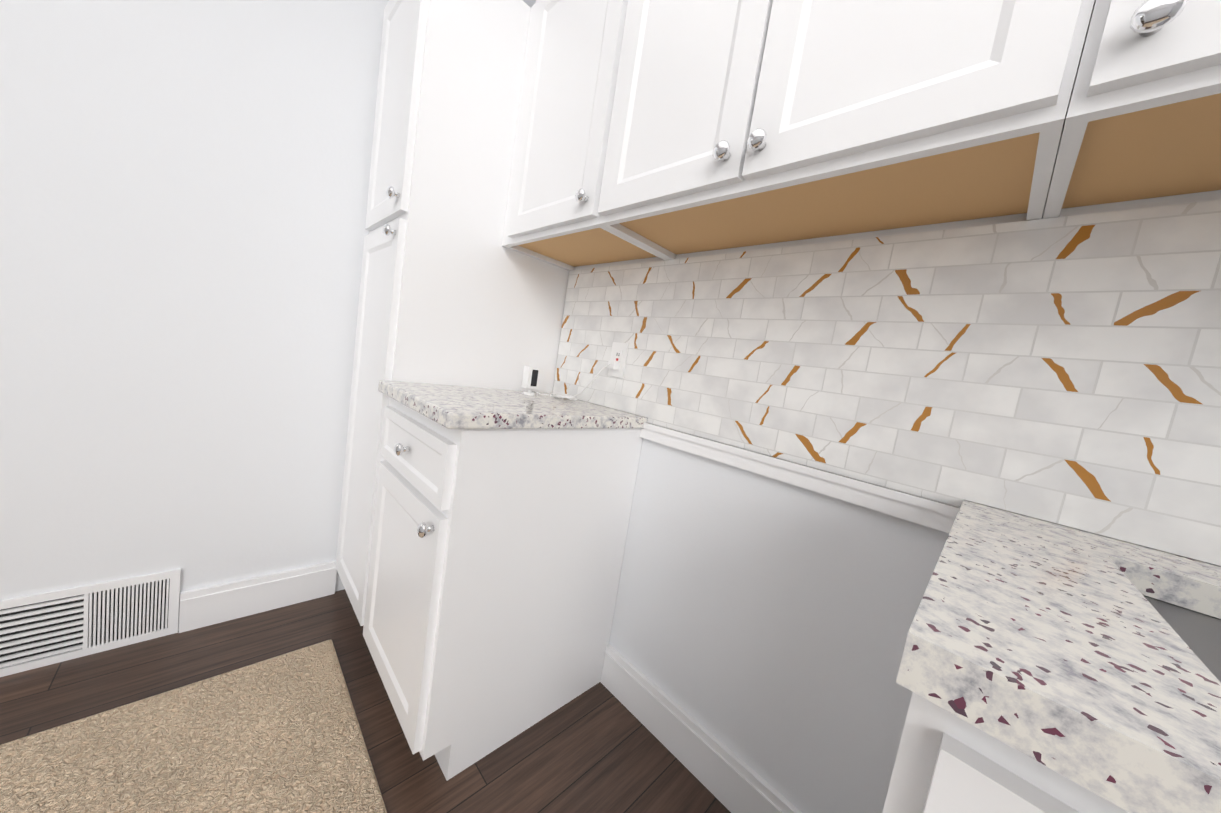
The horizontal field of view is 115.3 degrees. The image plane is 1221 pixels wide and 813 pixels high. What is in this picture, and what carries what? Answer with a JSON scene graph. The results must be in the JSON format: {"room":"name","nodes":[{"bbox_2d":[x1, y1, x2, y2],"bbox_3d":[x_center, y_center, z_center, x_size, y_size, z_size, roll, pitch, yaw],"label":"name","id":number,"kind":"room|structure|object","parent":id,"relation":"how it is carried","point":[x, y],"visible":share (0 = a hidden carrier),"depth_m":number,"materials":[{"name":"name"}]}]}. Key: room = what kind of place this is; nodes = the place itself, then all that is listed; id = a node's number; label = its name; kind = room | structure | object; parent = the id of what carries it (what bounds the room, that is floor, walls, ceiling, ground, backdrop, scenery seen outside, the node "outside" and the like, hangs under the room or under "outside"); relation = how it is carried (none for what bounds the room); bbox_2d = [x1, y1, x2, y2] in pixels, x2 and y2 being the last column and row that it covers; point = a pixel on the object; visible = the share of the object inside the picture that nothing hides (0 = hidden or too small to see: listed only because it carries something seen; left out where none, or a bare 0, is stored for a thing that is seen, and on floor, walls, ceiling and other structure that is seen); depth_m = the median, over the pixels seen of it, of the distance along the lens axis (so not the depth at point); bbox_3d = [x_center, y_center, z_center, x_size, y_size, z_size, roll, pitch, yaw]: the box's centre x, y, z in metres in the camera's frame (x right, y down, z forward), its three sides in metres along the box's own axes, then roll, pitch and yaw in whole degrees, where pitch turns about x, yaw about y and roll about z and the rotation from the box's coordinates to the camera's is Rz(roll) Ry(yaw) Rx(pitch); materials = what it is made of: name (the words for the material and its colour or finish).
{"room":"laundry room","nodes":[
{"label":"laundry room","id":0,"kind":"room"},
{"bbox_2d":[0,0,388,630],"bbox_3d":[-1.955,-0.695,0.439,5.340,2.800,0.120,3,8,-45],"label":"wall","id":1,"kind":"structure","parent":0,"point":[184,186],"depth_m":1.13,"materials":[{"name":"white paint"}]},
{"bbox_2d":[0,569,180,676],"bbox_3d":[-1.516,0.619,1.117,0.360,0.215,0.010,3,8,-45],"label":"air vent","id":2,"kind":"object","parent":1,"relation":"in","point":[45,628],"visible":1,"depth_m":1.11,"materials":[{"name":"white metal"}]},
{"bbox_2d":[179,561,336,632],"bbox_3d":[-1.243,0.674,1.395,0.418,0.135,0.019,3,8,-45],"label":"baseboard","id":3,"kind":"structure","parent":1,"relation":"attached to","point":[214,604],"depth_m":1.37,"materials":[{"name":"white paint"}]},
{"bbox_2d":[0,589,730,812],"bbox_3d":[-2.342,0.688,0.750,5.340,0.100,9.240,3,8,-45],"label":"floor","id":4,"kind":"structure","parent":0,"point":[599,747],"depth_m":1.05,"materials":[{"name":"brown wood"}]},
{"bbox_2d":[0,639,386,812],"bbox_3d":[-0.233,1.066,-0.352,1.335,0.016,3.400,3,8,-45],"label":"rug","id":5,"kind":"object","parent":4,"relation":"on","point":[280,734],"visible":0.91,"depth_m":0.91,"materials":[{"name":"beige carpet"}]},
{"bbox_2d":[336,0,568,625],"bbox_3d":[-0.592,-0.264,1.493,0.649,2.160,0.446,3,8,-45],"label":"pantry","id":6,"kind":"object","parent":4,"relation":"on","point":[454,291],"visible":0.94,"depth_m":1.23,"materials":[{"name":"white paint"}]},
{"bbox_2d":[363,398,642,780],"bbox_3d":[-0.360,0.447,1.225,0.649,0.885,0.498,3,8,-45],"label":"base cabinet","id":7,"kind":"object","parent":4,"relation":"on","point":[496,560],"visible":0.98,"depth_m":0.99,"materials":[{"name":"white paint"}]},
{"bbox_2d":[378,380,647,428],"bbox_3d":[-0.280,-0.004,1.179,0.636,0.035,0.514,3,8,-45],"label":"countertop","id":8,"kind":"structure","parent":7,"relation":"on","point":[454,407],"depth_m":1.01,"materials":[{"name":"stone"}]},
{"bbox_2d":[521,366,540,395],"bbox_3d":[-0.282,-0.091,1.369,0.048,0.098,0.048,3,8,-45],"label":"camera","id":9,"kind":"object","parent":8,"relation":"on","point":[531,379],"visible":1,"depth_m":1.35,"materials":[{"name":"white plastic"}]},
{"bbox_2d":[536,360,619,399],"bbox_3d":[-0.120,-0.098,1.345,0.146,0.159,0.254,3,8,-45],"label":"cord","id":10,"kind":"object","parent":8,"relation":"on","point":[613,365],"visible":1,"depth_m":1.31,"materials":[{"name":"white plastic"}]},
{"bbox_2d":[882,692,1128,812],"bbox_3d":[0.666,0.710,0.193,0.649,0.883,0.920,3,8,-45],"label":"base cabinet","id":11,"kind":"object","parent":4,"relation":"on","point":[946,761],"visible":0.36,"depth_m":0.25,"materials":[{"name":"white paint"}]},
{"bbox_2d":[896,500,1220,812],"bbox_3d":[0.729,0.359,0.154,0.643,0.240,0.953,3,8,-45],"label":"countertop","id":12,"kind":"structure","parent":11,"relation":"on","point":[1090,661],"depth_m":0.25,"materials":[{"name":"stone"}]},
{"bbox_2d":[523,0,535,7],"bbox_3d":[0.190,-1.069,-0.703,2.970,0.867,4.320,3,8,-45],"label":"ceiling","id":13,"kind":"structure","parent":0,"point":[530,3],"depth_m":1.54,"materials":[{"name":"white paint"}]},
{"bbox_2d":[574,184,1220,812],"bbox_3d":[1.070,-0.222,0.387,0.120,2.800,4.320,3,8,-45],"label":"wall","id":14,"kind":"structure","parent":0,"point":[760,624],"depth_m":0.92,"materials":[{"name":"white paint"}]},
{"bbox_2d":[502,0,668,270],"bbox_3d":[-0.054,-0.869,1.200,0.354,0.750,0.493,3,8,-45],"label":"upper cabinet","id":15,"kind":"object","parent":14,"relation":"attached to","point":[569,78],"visible":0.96,"depth_m":1.10,"materials":[{"name":"white paint"}]},
{"bbox_2d":[601,644,801,812],"bbox_3d":[0.246,0.940,1.044,0.018,0.135,0.767,3,8,-45],"label":"baseboard","id":16,"kind":"structure","parent":14,"relation":"attached to","point":[726,776],"depth_m":1.06,"materials":[{"name":"white paint"}]},
{"bbox_2d":[640,423,959,532],"bbox_3d":[0.363,0.140,0.958,0.014,0.050,0.767,3,8,-45],"label":"trim","id":17,"kind":"structure","parent":14,"relation":"attached to","point":[937,515],"depth_m":0.85,"materials":[{"name":"white paint"}]},
{"bbox_2d":[598,0,1095,259],"bbox_3d":[0.387,-0.756,0.757,0.354,0.750,0.775,3,8,-45],"label":"upper cabinet","id":18,"kind":"object","parent":14,"relation":"attached to","point":[738,123],"visible":0.98,"depth_m":0.64,"materials":[{"name":"white paint"}]},
{"bbox_2d":[552,200,1220,565],"bbox_3d":[0.825,-0.026,0.526,0.010,0.504,2.945,3,8,-45],"label":"backsplash","id":19,"kind":"structure","parent":14,"relation":"attached to","point":[1065,371],"depth_m":0.70,"materials":[{"name":"tile"}]},
{"bbox_2d":[608,342,628,377],"bbox_3d":[0.025,-0.159,1.313,0.008,0.116,0.072,3,8,-45],"label":"outlet","id":20,"kind":"object","parent":19,"relation":"attached to","point":[619,351],"visible":0.98,"depth_m":1.30,"materials":[{"name":"white plastic"}]},
{"bbox_2d":[1043,0,1220,218],"bbox_3d":[0.874,-0.632,0.267,0.354,0.750,0.626,3,8,-45],"label":"upper cabinet","id":21,"kind":"object","parent":14,"relation":"attached to","point":[1143,119],"visible":1,"depth_m":0.42,"materials":[{"name":"white paint"}]}
]}

